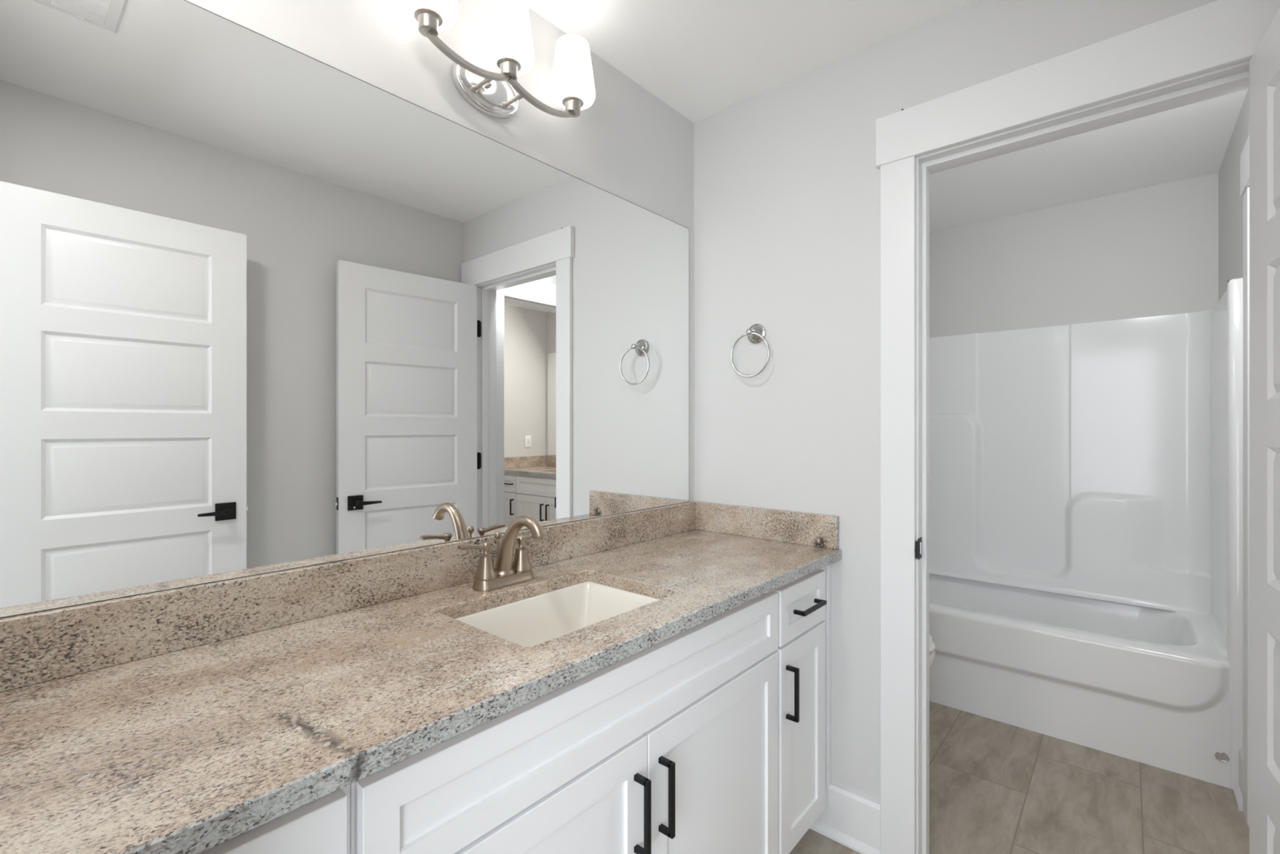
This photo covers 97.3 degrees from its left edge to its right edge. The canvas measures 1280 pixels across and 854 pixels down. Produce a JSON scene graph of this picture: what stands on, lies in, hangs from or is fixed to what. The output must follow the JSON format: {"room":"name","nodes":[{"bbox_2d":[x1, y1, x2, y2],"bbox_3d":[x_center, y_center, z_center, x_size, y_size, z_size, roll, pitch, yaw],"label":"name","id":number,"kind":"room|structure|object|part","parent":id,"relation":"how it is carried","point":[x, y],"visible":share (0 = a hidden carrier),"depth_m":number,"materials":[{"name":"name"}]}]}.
{"room":"bathroom","nodes":[
{"label":"bathroom","id":0,"kind":"room"},
{"bbox_2d":[186,0,693,502],"bbox_3d":[-0.360,0.063,1.538,0.100,2.408,5.600,0,0,41],"label":"wall","id":1,"kind":"structure","parent":0,"point":[630,144],"depth_m":1.54,"materials":[{"name":"grey paint"}]},
{"bbox_2d":[0,0,688,618],"bbox_3d":[-0.379,-0.230,1.435,0.005,1.008,1.706,0,0,41],"label":"wall mirror","id":2,"kind":"object","parent":1,"relation":"attached to","point":[266,306],"visible":1,"depth_m":1.07,"materials":[{"name":"silver mirror"}]},
{"bbox_2d":[397,0,595,118],"bbox_3d":[-0.331,-0.911,1.372,0.160,0.236,0.535,0,0,41],"label":"vanity light","id":3,"kind":"object","parent":1,"relation":"attached to","point":[508,54],"visible":1,"depth_m":1.35,"materials":[{"name":"white glass"}]},
{"bbox_3d":[-0.452,-0.951,1.202,0.121,0.154,0.121,0,0,41],"label":"lamp shade","id":4,"kind":"part","parent":3,"relation":"part of","materials":[{"name":"white glass"}]},
{"bbox_3d":[-0.385,-0.830,1.279,0.014,0.036,0.209,0,0,41],"label":"arm","id":5,"kind":"part","parent":3,"relation":"part of","materials":[{"name":"silver metal"}]},
{"bbox_3d":[-0.379,-0.827,1.353,0.076,0.017,0.017,0,0,41],"label":"post","id":6,"kind":"part","parent":3,"relation":"part of","materials":[{"name":"silver metal"}]},
{"bbox_3d":[-0.383,-0.854,1.417,0.022,0.122,0.187,0,0,41],"label":"plate","id":7,"kind":"part","parent":3,"relation":"part of","materials":[{"name":"silver metal"}]},
{"bbox_3d":[-0.316,-0.951,1.359,0.121,0.154,0.121,0,0,41],"label":"lamp shade","id":8,"kind":"part","parent":3,"relation":"part of","materials":[{"name":"white glass"}]},
{"bbox_3d":[-0.320,-0.827,1.422,0.076,0.017,0.017,0,0,41],"label":"post","id":9,"kind":"part","parent":3,"relation":"part of","materials":[{"name":"silver metal"}]},
{"bbox_3d":[-0.247,-0.830,1.439,0.014,0.036,0.209,0,0,41],"label":"arm","id":10,"kind":"part","parent":3,"relation":"part of","materials":[{"name":"silver metal"}]},
{"bbox_3d":[-0.180,-0.951,1.515,0.121,0.154,0.121,0,0,41],"label":"lamp shade","id":11,"kind":"part","parent":3,"relation":"part of","materials":[{"name":"white glass"}]},
{"bbox_2d":[526,0,1248,232],"bbox_3d":[0.888,-1.191,0.458,3.400,0.100,5.600,0,0,41],"label":"ceiling","id":12,"kind":"structure","parent":0,"point":[703,59],"depth_m":1.82,"materials":[{"name":"white paint"}]},
{"bbox_2d":[693,0,1217,803],"bbox_3d":[0.874,0.063,1.604,1.680,2.408,0.115,0,0,41],"label":"wall","id":13,"kind":"structure","parent":0,"point":[787,177],"depth_m":1.78,"materials":[{"name":"grey paint"}]},
{"bbox_2d":[730,323,769,377],"bbox_3d":[0.382,-0.264,1.914,0.152,0.187,0.060,0,0,41],"label":"towel ring","id":14,"kind":"object","parent":13,"relation":"attached to","point":[756,334],"visible":1,"depth_m":1.91,"materials":[{"name":"grey metal"}]},
{"bbox_3d":[0.375,-0.323,1.905,0.020,0.020,0.036,0,0,41],"label":"post","id":15,"kind":"part","parent":14,"relation":"part of","materials":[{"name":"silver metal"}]},
{"bbox_2d":[809,782,879,853],"bbox_3d":[0.624,1.190,1.726,0.218,0.155,0.028,0,0,41],"label":"baseboard","id":16,"kind":"structure","parent":13,"relation":"attached to","point":[851,819],"depth_m":1.71,"materials":[{"name":"white paint"}]},
{"bbox_2d":[875,0,1279,853],"bbox_3d":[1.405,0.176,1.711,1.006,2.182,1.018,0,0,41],"label":"door frame","id":17,"kind":"structure","parent":13,"relation":"attached to","point":[1205,52],"depth_m":1.60,"materials":[{"name":"white paint"}]},
{"bbox_3d":[0.794,0.344,1.604,0.005,0.060,0.053,0,0,45],"label":"strike plate","id":18,"kind":"part","parent":17,"relation":"part of","materials":[{"name":"black metal"}]},
{"bbox_3d":[1.128,0.181,1.476,0.895,2.173,0.024,0,0,41],"label":"casing","id":19,"kind":"part","parent":17,"relation":"part of","materials":[{"name":"white paint"}]},
{"bbox_2d":[1249,8,1279,853],"bbox_3d":[1.092,0.249,0.896,0.171,2.019,0.732,0,0,35],"label":"door","id":20,"kind":"structure","parent":13,"relation":"in","point":[1264,63],"depth_m":1.08,"materials":[{"name":"white paint"}]},
{"bbox_2d":[789,701,1249,853],"bbox_3d":[0.888,1.317,0.458,3.400,0.100,5.600,0,0,41],"label":"floor","id":21,"kind":"structure","parent":0,"point":[996,787],"depth_m":1.90,"materials":[{"name":"tile"}]},
{"bbox_2d":[198,784,350,853],"bbox_3d":[-0.624,0.837,0.715,0.570,0.861,0.306,0,0,41],"label":"vanity cabinet","id":22,"kind":"object","parent":21,"relation":"on","point":[322,825],"visible":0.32,"depth_m":0.63,"materials":[{"name":"white paint"}]},
{"bbox_2d":[350,590,777,853],"bbox_3d":[-0.174,0.837,1.235,0.570,0.861,1.068,0,0,41],"label":"base cabinet","id":23,"kind":"object","parent":21,"relation":"on","point":[670,746],"visible":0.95,"depth_m":1.02,"materials":[{"name":"white paint"}]},
{"bbox_2d":[0,501,841,853],"bbox_3d":[-0.159,0.340,1.265,0.559,0.132,1.748,0,0,41],"label":"countertop","id":24,"kind":"structure","parent":23,"relation":"on","point":[193,719],"depth_m":0.86,"materials":[{"name":"stone"}]},
{"bbox_2d":[457,515,546,591],"bbox_3d":[-0.325,0.289,1.342,0.197,0.173,0.200,0,0,-10],"label":"faucet","id":25,"kind":"object","parent":24,"relation":"on","point":[506,573],"visible":1,"depth_m":1.33,"materials":[{"name":"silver metal"}]},
{"bbox_3d":[-0.385,0.274,1.294,0.018,0.017,0.066,0,0,41],"label":"lever","id":26,"kind":"part","parent":25,"relation":"part of","materials":[{"name":"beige metal"}]},
{"bbox_3d":[-0.348,0.303,1.377,0.018,0.100,0.018,0,0,41],"label":"lift rod","id":27,"kind":"part","parent":25,"relation":"part of","materials":[{"name":"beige metal"}]},
{"bbox_3d":[-0.328,0.363,1.360,0.063,0.024,0.164,0,0,41],"label":"plate","id":28,"kind":"part","parent":25,"relation":"part of","materials":[{"name":"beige metal"}]},
{"bbox_3d":[-0.283,0.278,1.321,0.176,0.151,0.053,0,0,41],"label":"spout","id":29,"kind":"part","parent":25,"relation":"part of","materials":[{"name":"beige metal"}]},
{"bbox_3d":[-0.270,0.274,1.426,0.018,0.017,0.066,0,0,41],"label":"lever","id":30,"kind":"part","parent":25,"relation":"part of","materials":[{"name":"silver metal"}]},
{"bbox_2d":[456,581,659,646],"bbox_3d":[-0.165,0.481,1.227,0.348,0.150,0.480,0,0,41],"label":"sink","id":31,"kind":"object","parent":24,"relation":"in","point":[536,620],"visible":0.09,"depth_m":1.38,"materials":[{"name":"white ceramic"}]},
{"bbox_3d":[-0.165,0.865,0.876,0.019,0.562,0.525,0,0,41],"label":"door","id":32,"kind":"part","parent":23,"relation":"part of","materials":[{"name":"white paint"}]},
{"bbox_3d":[0.005,0.711,1.031,0.034,0.142,0.010,0,0,41],"label":"handle","id":33,"kind":"part","parent":23,"relation":"part of","materials":[{"name":"black metal"}]},
{"bbox_3d":[0.052,0.711,1.086,0.034,0.142,0.010,0,0,41],"label":"handle","id":34,"kind":"part","parent":23,"relation":"part of","materials":[{"name":"black metal"}]},
{"bbox_3d":[0.181,0.865,1.276,0.019,0.562,0.525,0,0,41],"label":"door","id":35,"kind":"part","parent":23,"relation":"part of","materials":[{"name":"white paint"}]},
{"bbox_2d":[773,564,831,853],"bbox_3d":[0.298,0.837,1.780,0.570,0.861,0.372,0,0,41],"label":"vanity cabinet","id":36,"kind":"object","parent":21,"relation":"on","point":[804,603],"visible":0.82,"depth_m":1.59,"materials":[{"name":"white paint"}]},
{"bbox_3d":[0.404,0.704,1.493,0.034,0.140,0.010,0,0,41],"label":"handle","id":37,"kind":"part","parent":36,"relation":"part of","materials":[{"name":"black metal"}]},
{"bbox_3d":[0.458,0.503,1.595,0.019,0.147,0.288,0,0,41],"label":"drawer","id":38,"kind":"part","parent":36,"relation":"part of","materials":[{"name":"white paint"}]},
{"bbox_3d":[0.458,0.865,1.595,0.019,0.562,0.288,0,0,41],"label":"door","id":39,"kind":"part","parent":36,"relation":"part of","materials":[{"name":"white paint"}]},
{"bbox_3d":[0.477,0.502,1.578,0.034,0.010,0.142,0,0,41],"label":"handle","id":40,"kind":"part","parent":36,"relation":"part of","materials":[{"name":"black metal"}]},
{"bbox_2d":[928,634,935,669],"bbox_3d":[0.887,0.880,2.383,0.655,0.775,0.420,0,0,41],"label":"toilet","id":41,"kind":"object","parent":21,"relation":"on","point":[931,645],"visible":0.04,"depth_m":2.17,"materials":[{"name":"white ceramic"}]},
{"bbox_3d":[0.970,0.823,2.311,0.409,0.032,0.346,0,0,41],"label":"lid","id":42,"kind":"part","parent":41,"relation":"part of","materials":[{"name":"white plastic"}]},
{"bbox_3d":[0.975,0.854,2.308,0.420,0.018,0.364,0,0,41],"label":"seat","id":43,"kind":"part","parent":41,"relation":"part of","materials":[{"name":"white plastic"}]},
{"bbox_3d":[0.958,1.067,2.322,0.467,0.400,0.366,0,0,41],"label":"bowl","id":44,"kind":"part","parent":41,"relation":"part of","materials":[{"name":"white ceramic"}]},
{"bbox_2d":[928,277,1243,789],"bbox_3d":[1.756,0.372,2.733,1.529,1.790,0.757,0,0,41],"label":"bathtub","id":45,"kind":"object","parent":21,"relation":"on","point":[1086,480],"visible":0.8,"depth_m":2.63,"materials":[{"name":"white plastic"}]},
{"bbox_3d":[1.942,0.153,2.959,1.504,1.352,0.172,0,0,41],"label":"panel","id":46,"kind":"part","parent":45,"relation":"part of","materials":[{"name":"white plastic"}]},
{"bbox_2d":[928,573,1226,660],"bbox_3d":[1.757,0.997,2.745,1.504,0.344,0.716,0,0,41],"label":"basin","id":47,"kind":"object","parent":45,"relation":"in","point":[1181,630],"depth_m":2.71,"materials":[{"name":"white plastic"}]},
{"bbox_3d":[2.319,0.153,2.265,0.066,1.352,0.706,0,0,41],"label":"panel","id":48,"kind":"part","parent":45,"relation":"part of","materials":[{"name":"white plastic"}]},
{"bbox_3d":[2.091,0.372,1.979,0.036,1.790,0.030,0,0,41],"label":"post","id":49,"kind":"part","parent":45,"relation":"part of","materials":[{"name":"white plastic"}]},
{"bbox_2d":[928,172,1218,659],"bbox_3d":[2.716,0.063,2.493,3.300,2.408,0.130,0,0,41],"label":"wall","id":50,"kind":"structure","parent":0,"point":[1153,251],"depth_m":2.83,"materials":[{"name":"grey paint"}]},
{"bbox_2d":[1218,88,1249,659],"bbox_3d":[2.055,0.063,1.818,0.115,2.408,1.755,0,0,41],"label":"wall","id":51,"kind":"structure","parent":0,"point":[1230,202],"depth_m":2.19,"materials":[{"name":"grey paint"}]},
{"bbox_2d":[1233,748,1243,811],"bbox_3d":[2.039,1.190,1.909,0.028,0.155,0.136,0,0,41],"label":"baseboard","id":52,"kind":"structure","parent":51,"relation":"attached to","point":[1238,789],"depth_m":1.92,"materials":[{"name":"white paint"}]}
]}

